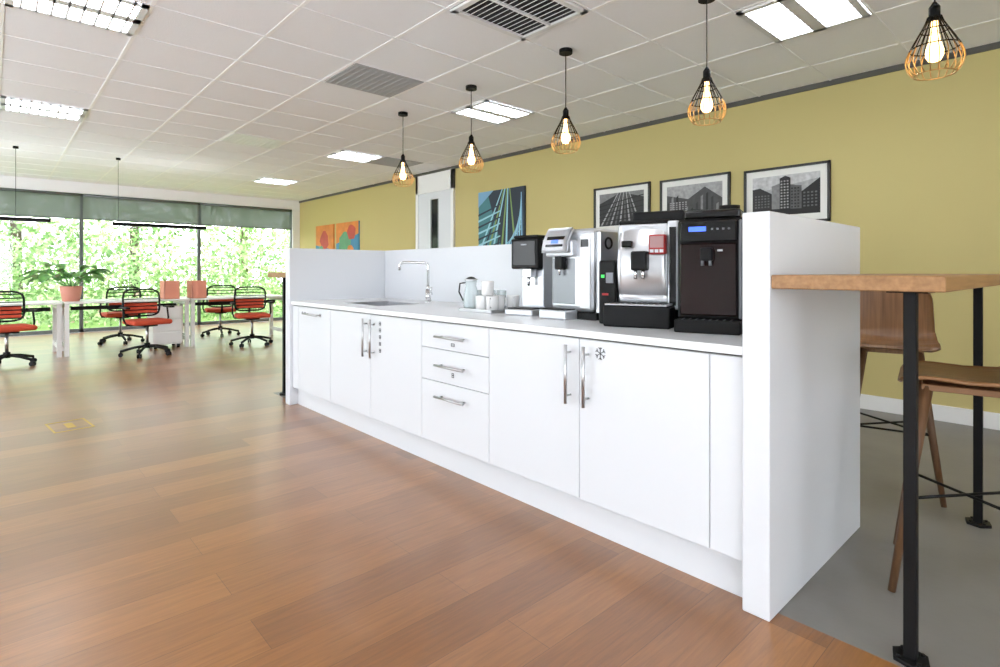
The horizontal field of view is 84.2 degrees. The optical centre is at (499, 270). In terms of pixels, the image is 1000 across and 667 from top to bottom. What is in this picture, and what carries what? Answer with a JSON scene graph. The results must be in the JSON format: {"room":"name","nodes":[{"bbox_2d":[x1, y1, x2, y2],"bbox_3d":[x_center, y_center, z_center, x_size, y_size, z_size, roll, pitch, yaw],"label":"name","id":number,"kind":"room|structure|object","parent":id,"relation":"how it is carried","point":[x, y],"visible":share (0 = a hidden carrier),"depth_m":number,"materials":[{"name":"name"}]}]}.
{"room":"office break area","nodes":[
{"label":"office break area","id":0,"kind":"room"},
{"bbox_2d":[0,175,299,336],"bbox_3d":[-9.015,-0.253,9.372,11.370,3.006,0.200,0,0,-42],"label":"wall","id":1,"kind":"structure","parent":0,"point":[5,181],"depth_m":11.10,"materials":[{"name":"white paint"}]},
{"bbox_2d":[0,188,80,336],"bbox_3d":[-8.610,-0.150,9.722,2.000,2.600,0.070,0,0,-42],"label":"window","id":2,"kind":"structure","parent":1,"relation":"in","point":[43,332],"depth_m":10.27,"materials":[{"name":"grey metal"}]},
{"bbox_2d":[0,188,79,218],"bbox_3d":[-8.566,-1.205,9.674,1.960,0.470,0.040,0,0,-42],"label":"roller blind","id":3,"kind":"object","parent":2,"relation":"attached to","point":[30,203],"visible":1,"depth_m":9.94,"materials":[{"name":"grey"}]},
{"bbox_2d":[81,194,198,331],"bbox_3d":[-7.136,-0.150,11.073,2.000,2.600,0.070,0,0,-42],"label":"window","id":4,"kind":"structure","parent":1,"relation":"in","point":[197,322],"depth_m":10.61,"materials":[{"name":"grey metal"}]},
{"bbox_2d":[83,194,198,224],"bbox_3d":[-7.092,-1.205,11.025,1.960,0.470,0.040,0,0,-42],"label":"roller blind","id":5,"kind":"object","parent":4,"relation":"attached to","point":[95,207],"visible":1,"depth_m":10.97,"materials":[{"name":"grey"}]},
{"bbox_2d":[199,203,291,324],"bbox_3d":[-5.669,-0.150,12.418,1.980,2.600,0.070,0,0,-42],"label":"window","id":6,"kind":"structure","parent":1,"relation":"in","point":[290,231],"depth_m":11.98,"materials":[{"name":"grey metal"}]},
{"bbox_2d":[200,203,291,229],"bbox_3d":[-5.625,-1.205,12.370,1.940,0.470,0.040,0,0,-42],"label":"roller blind","id":7,"kind":"object","parent":6,"relation":"attached to","point":[211,214],"visible":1,"depth_m":12.33,"materials":[{"name":"grey"}]},
{"bbox_2d":[0,321,999,666],"bbox_3d":[-3.576,1.199,3.437,11.370,0.102,15.900,0,0,-42],"label":"floor","id":8,"kind":"structure","parent":0,"point":[203,517],"depth_m":2.24,"materials":[{"name":"brown wood"}]},
{"bbox_2d":[0,291,40,365],"bbox_3d":[-5.977,0.696,6.693,0.609,0.907,0.638,0,0,32],"label":"office chair","id":9,"kind":"object","parent":8,"relation":"on","point":[6,312],"visible":1,"depth_m":6.82,"materials":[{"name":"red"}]},
{"bbox_2d":[0,300,62,357],"bbox_3d":[-6.655,0.785,7.160,1.500,0.730,0.850,0,0,-42],"label":"office desk","id":10,"kind":"object","parent":8,"relation":"on","point":[56,305],"visible":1,"depth_m":7.38,"materials":[{"name":"white wood"}]},
{"bbox_2d":[97,286,144,344],"bbox_3d":[-6.052,0.696,8.826,0.609,0.907,0.638,0,0,43],"label":"office chair","id":11,"kind":"object","parent":8,"relation":"on","point":[117,314],"visible":0.57,"depth_m":8.67,"materials":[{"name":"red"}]},
{"bbox_2d":[59,297,189,356],"bbox_3d":[-5.535,0.785,8.187,1.500,0.730,0.850,0,0,-42],"label":"office desk","id":12,"kind":"object","parent":8,"relation":"on","point":[162,334],"visible":0.72,"depth_m":8.15,"materials":[{"name":"white"}]},
{"bbox_2d":[20,263,112,301],"bbox_3d":[-6.016,0.154,7.642,0.917,0.531,1.151,0,0,2],"label":"potted plant","id":13,"kind":"object","parent":12,"relation":"on","point":[68,292],"visible":0.99,"depth_m":7.61,"materials":[{"name":"green plant"}]},
{"bbox_2d":[160,281,179,298],"bbox_3d":[-5.026,0.285,8.415,0.200,0.270,0.320,0,0,-42],"label":"desk organizer","id":14,"kind":"object","parent":12,"relation":"on","point":[168,289],"visible":0.93,"depth_m":8.30,"materials":[{"name":"brown"}]},
{"bbox_2d":[118,288,174,358],"bbox_3d":[-4.834,0.696,7.565,0.609,0.907,0.638,0,0,38],"label":"office chair","id":15,"kind":"object","parent":8,"relation":"on","point":[139,308],"visible":1,"depth_m":7.56,"materials":[{"name":"red fabric"},{"name":"black plastic"},{"name":"black metal"}]},
{"bbox_2d":[200,285,240,336],"bbox_3d":[-4.966,0.696,9.823,0.638,0.907,0.609,0,0,-32],"label":"office chair","id":16,"kind":"object","parent":8,"relation":"on","point":[221,309],"visible":0.67,"depth_m":9.68,"materials":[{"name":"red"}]},
{"bbox_2d":[179,294,281,345],"bbox_3d":[-4.414,0.785,9.213,1.500,0.730,0.850,0,0,-42],"label":"office desk","id":17,"kind":"object","parent":8,"relation":"on","point":[272,297],"visible":0.56,"depth_m":8.96,"materials":[{"name":"white"}]},
{"bbox_2d":[187,280,206,297],"bbox_3d":[-4.753,0.285,8.665,0.200,0.270,0.320,0,0,-42],"label":"desk organizer","id":18,"kind":"object","parent":17,"relation":"on","point":[195,288],"visible":0.98,"depth_m":8.56,"materials":[{"name":"brown"}]},
{"bbox_2d":[229,286,273,347],"bbox_3d":[-3.869,0.696,8.626,0.638,0.907,0.609,0,0,-32],"label":"office chair","id":19,"kind":"object","parent":8,"relation":"on","point":[241,303],"visible":1,"depth_m":8.70,"materials":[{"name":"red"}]},
{"bbox_2d":[268,272,285,395],"bbox_3d":[-1.464,0.582,5.475,1.480,1.137,0.449,0,0,-42],"label":"bar table","id":20,"kind":"object","parent":8,"relation":"on","point":[282,275],"visible":0.38,"depth_m":5.13,"materials":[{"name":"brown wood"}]},
{"bbox_2d":[286,211,859,621],"bbox_3d":[-0.129,0.476,3.638,1.015,1.347,4.062,0,0,-42],"label":"kitchen counter","id":21,"kind":"object","parent":8,"relation":"on","point":[731,463],"depth_m":2.33,"materials":[{"name":"white laminate"},{"name":"steel"}]},
{"bbox_2d":[347,301,423,305],"bbox_3d":[-0.933,0.342,4.394,0.424,0.173,0.524,0,0,-43],"label":"sink","id":22,"kind":"object","parent":21,"relation":"in","point":[374,303],"depth_m":4.57,"materials":[{"name":"silver metal"}]},
{"bbox_2d":[398,261,432,302],"bbox_3d":[-0.679,0.089,4.483,0.282,0.339,0.080,0,0,6],"label":"tap","id":23,"kind":"object","parent":21,"relation":"on","point":[428,292],"visible":0.99,"depth_m":4.47,"materials":[{"name":"silver metal"}]},
{"bbox_2d":[459,306,506,313],"bbox_3d":[-0.042,0.248,3.569,0.320,0.020,0.320,0,0,-42],"label":"serving tray","id":24,"kind":"object","parent":21,"relation":"on","point":[468,309],"visible":0.44,"depth_m":3.43,"materials":[{"name":"silver metal"}]},
{"bbox_2d":[458,277,477,300],"bbox_3d":[-0.196,0.141,3.575,0.123,0.210,0.104,0,0,-22],"label":"glass jug","id":25,"kind":"object","parent":24,"relation":"on","point":[468,278],"visible":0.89,"depth_m":3.59,"materials":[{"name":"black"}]},
{"bbox_2d":[475,295,485,309],"bbox_3d":[-0.107,0.201,3.502,0.101,0.090,0.082,0,0,-3],"label":"coffee mug","id":26,"kind":"object","parent":24,"relation":"on","point":[480,301],"visible":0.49,"depth_m":3.47,"materials":[{"name":"white ceramic"}]},
{"bbox_2d":[481,281,493,295],"bbox_3d":[-0.087,0.109,3.473,0.101,0.090,0.082,0,0,28],"label":"coffee mug","id":27,"kind":"object","parent":26,"relation":"on","point":[487,287],"visible":1,"depth_m":3.43,"materials":[{"name":"white ceramic"}]},
{"bbox_2d":[486,296,498,309],"bbox_3d":[-0.045,0.201,3.419,0.082,0.090,0.101,0,0,-18],"label":"coffee mug","id":28,"kind":"object","parent":24,"relation":"on","point":[492,302],"visible":0.84,"depth_m":3.39,"materials":[{"name":"white ceramic"}]},
{"bbox_2d":[493,295,506,309],"bbox_3d":[-0.007,0.201,3.527,0.082,0.090,0.101,0,0,13],"label":"coffee mug","id":29,"kind":"object","parent":24,"relation":"on","point":[502,299],"visible":0.71,"depth_m":3.49,"materials":[{"name":"white ceramic"}]},
{"bbox_2d":[507,295,519,307],"bbox_3d":[0.089,0.201,3.541,0.082,0.090,0.101,0,0,-31],"label":"coffee mug","id":30,"kind":"object","parent":24,"relation":"on","point":[512,300],"visible":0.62,"depth_m":3.52,"materials":[{"name":"white ceramic"}]},
{"bbox_2d":[505,235,552,315],"bbox_3d":[0.220,0.023,3.355,0.203,0.470,0.360,0,0,40],"label":"coffee machine","id":31,"kind":"object","parent":21,"relation":"on","point":[527,255],"visible":0.79,"depth_m":3.27,"materials":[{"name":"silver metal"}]},
{"bbox_2d":[539,227,617,320],"bbox_3d":[0.488,0.012,3.064,0.460,0.493,0.331,0,0,-42],"label":"coffee machine","id":32,"kind":"object","parent":21,"relation":"on","point":[576,254],"visible":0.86,"depth_m":2.94,"materials":[{"name":"silver plastic"}]},
{"bbox_2d":[599,210,684,328],"bbox_3d":[0.708,-0.017,2.720,0.380,0.550,0.475,0,0,30],"label":"coffee machine","id":33,"kind":"object","parent":21,"relation":"on","point":[638,289],"visible":0.95,"depth_m":2.56,"materials":[{"name":"black plastic"}]},
{"bbox_2d":[674,205,743,335],"bbox_3d":[0.950,-0.017,2.443,0.270,0.550,0.415,0,0,29],"label":"machine","id":34,"kind":"object","parent":21,"relation":"on","point":[709,241],"visible":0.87,"depth_m":2.31,"materials":[{"name":"black plastic"}]},
{"bbox_2d":[771,274,999,666],"bbox_3d":[1.586,0.582,2.147,1.480,1.137,0.451,0,0,-42],"label":"bar table","id":35,"kind":"object","parent":8,"relation":"on","point":[908,654],"visible":1,"depth_m":1.63,"materials":[{"name":"brown wood"}]},
{"bbox_2d":[860,291,946,507],"bbox_3d":[2.117,0.622,2.999,0.454,1.060,0.468,0,0,35],"label":"bar stool","id":36,"kind":"object","parent":8,"relation":"on","point":[881,312],"visible":0.59,"depth_m":3.06,"materials":[{"name":"brown wood"}]},
{"bbox_2d":[888,361,999,592],"bbox_3d":[1.715,0.622,2.023,0.468,1.060,0.454,0,0,38],"label":"bar stool","id":37,"kind":"object","parent":8,"relation":"on","point":[984,381],"visible":0.67,"depth_m":1.99,"materials":[{"name":"brown wood"}]},
{"bbox_2d":[0,0,999,200],"bbox_3d":[-3.576,-1.706,3.437,11.370,0.100,15.900,0,0,-42],"label":"ceiling","id":38,"kind":"structure","parent":0,"point":[590,36],"depth_m":4.61,"materials":[{"name":"tile"}]},
{"bbox_2d":[0,146,50,222],"bbox_3d":[-6.617,-1.159,7.161,1.240,0.992,0.070,0,0,-42],"label":"pendant lamp","id":39,"kind":"object","parent":38,"relation":"hanging from","point":[3,218],"visible":1,"depth_m":7.33,"materials":[{"name":"black metal"}]},
{"bbox_2d":[0,96,87,121],"bbox_3d":[-4.648,-1.648,5.642,0.666,0.015,0.576,0,0,-43],"label":"ceiling light panel","id":40,"kind":"object","parent":38,"relation":"in","point":[11,104],"depth_m":5.63,"materials":[{"name":"white plastic"}]},
{"bbox_2d":[5,0,149,35],"bbox_3d":[-2.621,-1.648,3.430,0.666,0.015,0.576,0,0,-43],"label":"ceiling light panel","id":41,"kind":"object","parent":38,"relation":"in","point":[124,17],"depth_m":3.51,"materials":[{"name":"white plastic"}]},
{"bbox_2d":[112,158,205,229],"bbox_3d":[-5.186,-1.159,8.472,1.240,0.992,0.070,0,0,-42],"label":"pendant lamp","id":42,"kind":"object","parent":38,"relation":"hanging from","point":[113,223],"visible":1,"depth_m":8.41,"materials":[{"name":"black metal"}]},
{"bbox_2d":[221,133,288,148],"bbox_3d":[-3.125,-1.650,7.037,0.650,0.011,0.570,0,0,-43],"label":"ceiling vent","id":43,"kind":"object","parent":38,"relation":"in","point":[236,138],"depth_m":7.02,"materials":[{"name":"beige metal"}]},
{"bbox_2d":[251,177,299,185],"bbox_3d":[-4.131,-1.648,10.185,0.666,0.015,0.576,0,0,-43],"label":"ceiling light panel","id":44,"kind":"object","parent":38,"relation":"in","point":[261,180],"depth_m":10.16,"materials":[{"name":"white plastic"}]},
{"bbox_2d":[323,150,383,162],"bbox_3d":[-2.104,-1.648,7.973,0.666,0.015,0.576,0,0,-43],"label":"ceiling light panel","id":45,"kind":"object","parent":38,"relation":"in","point":[342,154],"depth_m":7.96,"materials":[{"name":"white plastic"}]},
{"bbox_2d":[324,63,423,97],"bbox_3d":[-1.099,-1.650,4.825,0.650,0.011,0.570,0,0,-43],"label":"ceiling vent","id":46,"kind":"object","parent":38,"relation":"in","point":[357,76],"depth_m":4.80,"materials":[{"name":"grey metal"}]},
{"bbox_2d":[367,157,421,167],"bbox_3d":[-1.599,-1.650,8.436,0.650,0.011,0.570,0,0,-43],"label":"ceiling vent","id":47,"kind":"object","parent":38,"relation":"in","point":[386,161],"depth_m":8.40,"materials":[{"name":"grey metal"}]},
{"bbox_2d":[392,111,413,186],"bbox_3d":[-1.014,-1.274,5.784,0.223,0.764,0.223,0,0,-42],"label":"pendant lamp","id":48,"kind":"object","parent":38,"relation":"hanging from","point":[402,174],"visible":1,"depth_m":5.76,"materials":[{"name":"black metal"}]},
{"bbox_2d":[459,84,483,172],"bbox_3d":[-0.258,-1.274,4.959,0.223,0.764,0.223,0,0,-42],"label":"pendant lamp","id":49,"kind":"object","parent":38,"relation":"hanging from","point":[471,159],"visible":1,"depth_m":4.94,"materials":[{"name":"black metal"}]},
{"bbox_2d":[450,99,534,124],"bbox_3d":[-0.078,-1.648,5.761,0.666,0.015,0.576,0,0,-43],"label":"ceiling light panel","id":50,"kind":"object","parent":38,"relation":"in","point":[486,110],"depth_m":5.74,"materials":[{"name":"white plastic"}]},
{"bbox_2d":[0,0,999,199],"bbox_3d":[-3.584,-1.654,3.430,11.350,0.005,15.900,0,0,-43],"label":"grid","id":51,"kind":"object","parent":38,"relation":"attached to","point":[2,2],"depth_m":4.87,"materials":[{"name":"white metal"}]},
{"bbox_2d":[450,0,587,40],"bbox_3d":[0.121,-1.645,3.502,0.650,0.019,0.580,0,0,-42],"label":"ceiling vent","id":52,"kind":"object","parent":38,"relation":"in","point":[522,20],"visible":1,"depth_m":3.55,"materials":[{"name":"grey metal"}]},
{"bbox_2d":[551,47,580,153],"bbox_3d":[0.492,-1.274,4.140,0.223,0.764,0.223,0,0,-42],"label":"pendant lamp","id":53,"kind":"object","parent":38,"relation":"hanging from","point":[565,138],"visible":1,"depth_m":4.12,"materials":[{"name":"black metal"}]},
{"bbox_2d":[687,0,726,125],"bbox_3d":[1.242,-1.274,3.322,0.223,0.764,0.223,0,0,-42],"label":"pendant lamp","id":54,"kind":"object","parent":38,"relation":"hanging from","point":[706,106],"visible":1,"depth_m":3.31,"materials":[{"name":"black metal"}]},
{"bbox_2d":[736,0,870,42],"bbox_3d":[1.949,-1.648,3.549,0.666,0.015,0.576,0,0,-43],"label":"ceiling light panel","id":55,"kind":"object","parent":38,"relation":"in","point":[780,21],"depth_m":3.57,"materials":[{"name":"white plastic"}]},
{"bbox_2d":[904,0,965,80],"bbox_3d":[1.979,-1.274,2.518,0.223,0.764,0.223,0,0,-42],"label":"pendant lamp","id":56,"kind":"object","parent":38,"relation":"hanging from","point":[934,52],"visible":1,"depth_m":2.50,"materials":[{"name":"black metal"}]},
{"bbox_2d":[300,48,999,412],"bbox_3d":[0.689,-0.253,7.345,0.200,3.006,16.300,0,0,-42],"label":"wall","id":57,"kind":"structure","parent":0,"point":[915,165],"depth_m":4.62,"materials":[{"name":"yellow paint"}]},
{"bbox_2d":[316,224,334,248],"bbox_3d":[-3.832,-0.575,12.107,0.030,0.850,0.870,0,0,-42],"label":"abstract painting","id":58,"kind":"object","parent":57,"relation":"attached to","point":[325,234],"visible":0.55,"depth_m":12.05},
{"bbox_2d":[336,221,359,249],"bbox_3d":[-3.123,-0.575,11.333,0.030,0.850,0.970,0,0,-42],"label":"abstract painting","id":59,"kind":"object","parent":57,"relation":"attached to","point":[347,233],"visible":0.7,"depth_m":11.27},
{"bbox_2d":[416,169,454,248],"bbox_3d":[-1.089,-0.228,9.073,0.084,2.756,1.050,0,0,-42],"label":"door","id":60,"kind":"structure","parent":57,"relation":"in","point":[435,192],"depth_m":9.04,"materials":[{"name":"white paint"}]},
{"bbox_2d":[478,186,525,245],"bbox_3d":[0.016,-0.718,7.904,0.035,0.895,0.966,0,0,-42],"label":"print","id":61,"kind":"object","parent":57,"relation":"attached to","point":[502,212],"visible":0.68,"depth_m":7.88,"materials":[{"name":"blue paper"}]},
{"bbox_2d":[593,181,650,229],"bbox_3d":[1.399,-0.720,6.399,0.029,0.540,0.772,0,0,-42],"label":"framed photo","id":62,"kind":"object","parent":57,"relation":"attached to","point":[612,205],"visible":0.68,"depth_m":6.42,"materials":[{"name":"black paper"}]},
{"bbox_2d":[299,41,999,202],"bbox_3d":[0.608,-1.633,7.271,0.020,0.045,15.900,0,0,-42],"label":"trim","id":63,"kind":"structure","parent":57,"relation":"attached to","point":[996,45],"depth_m":5.35,"materials":[{"name":"grey"}]},
{"bbox_2d":[660,171,730,210],"bbox_3d":[2.007,-0.715,5.735,0.029,0.530,0.775,0,0,-42],"label":"framed photo","id":64,"kind":"object","parent":57,"relation":"attached to","point":[708,191],"visible":0.7,"depth_m":5.71,"materials":[{"name":"black paper"}]},
{"bbox_2d":[744,160,830,220],"bbox_3d":[2.612,-0.699,5.070,0.035,0.527,0.747,0,0,-42],"label":"framed photo","id":65,"kind":"object","parent":57,"relation":"attached to","point":[802,190],"visible":0.94,"depth_m":5.02,"materials":[{"name":"black paper"}]},
{"bbox_2d":[860,394,999,429],"bbox_3d":[0.608,1.090,7.271,0.018,0.120,15.900,0,0,-42],"label":"baseboard","id":66,"kind":"structure","parent":57,"relation":"attached to","point":[991,420],"depth_m":4.23,"materials":[{"name":"white paint"}]},
{"label":"outside","id":67,"kind":"structure","parent":0,"visible":0},
{"bbox_2d":[0,288,281,331],"bbox_3d":[-17.783,1.350,23.107,65.000,0.200,31.900,0,0,-42],"label":"ground","id":68,"kind":"structure","parent":67,"point":[113,322],"depth_m":14.25,"materials":[{"name":"green plant"}]},
{"bbox_2d":[0,215,288,329],"bbox_3d":[-10.938,-3.479,16.520,28.346,9.588,10.240,0,0,-42],"label":"trees","id":69,"kind":"object","parent":68,"relation":"on","point":[15,259],"visible":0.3,"depth_m":14.64,"materials":[{"name":"green plant"}]}
]}

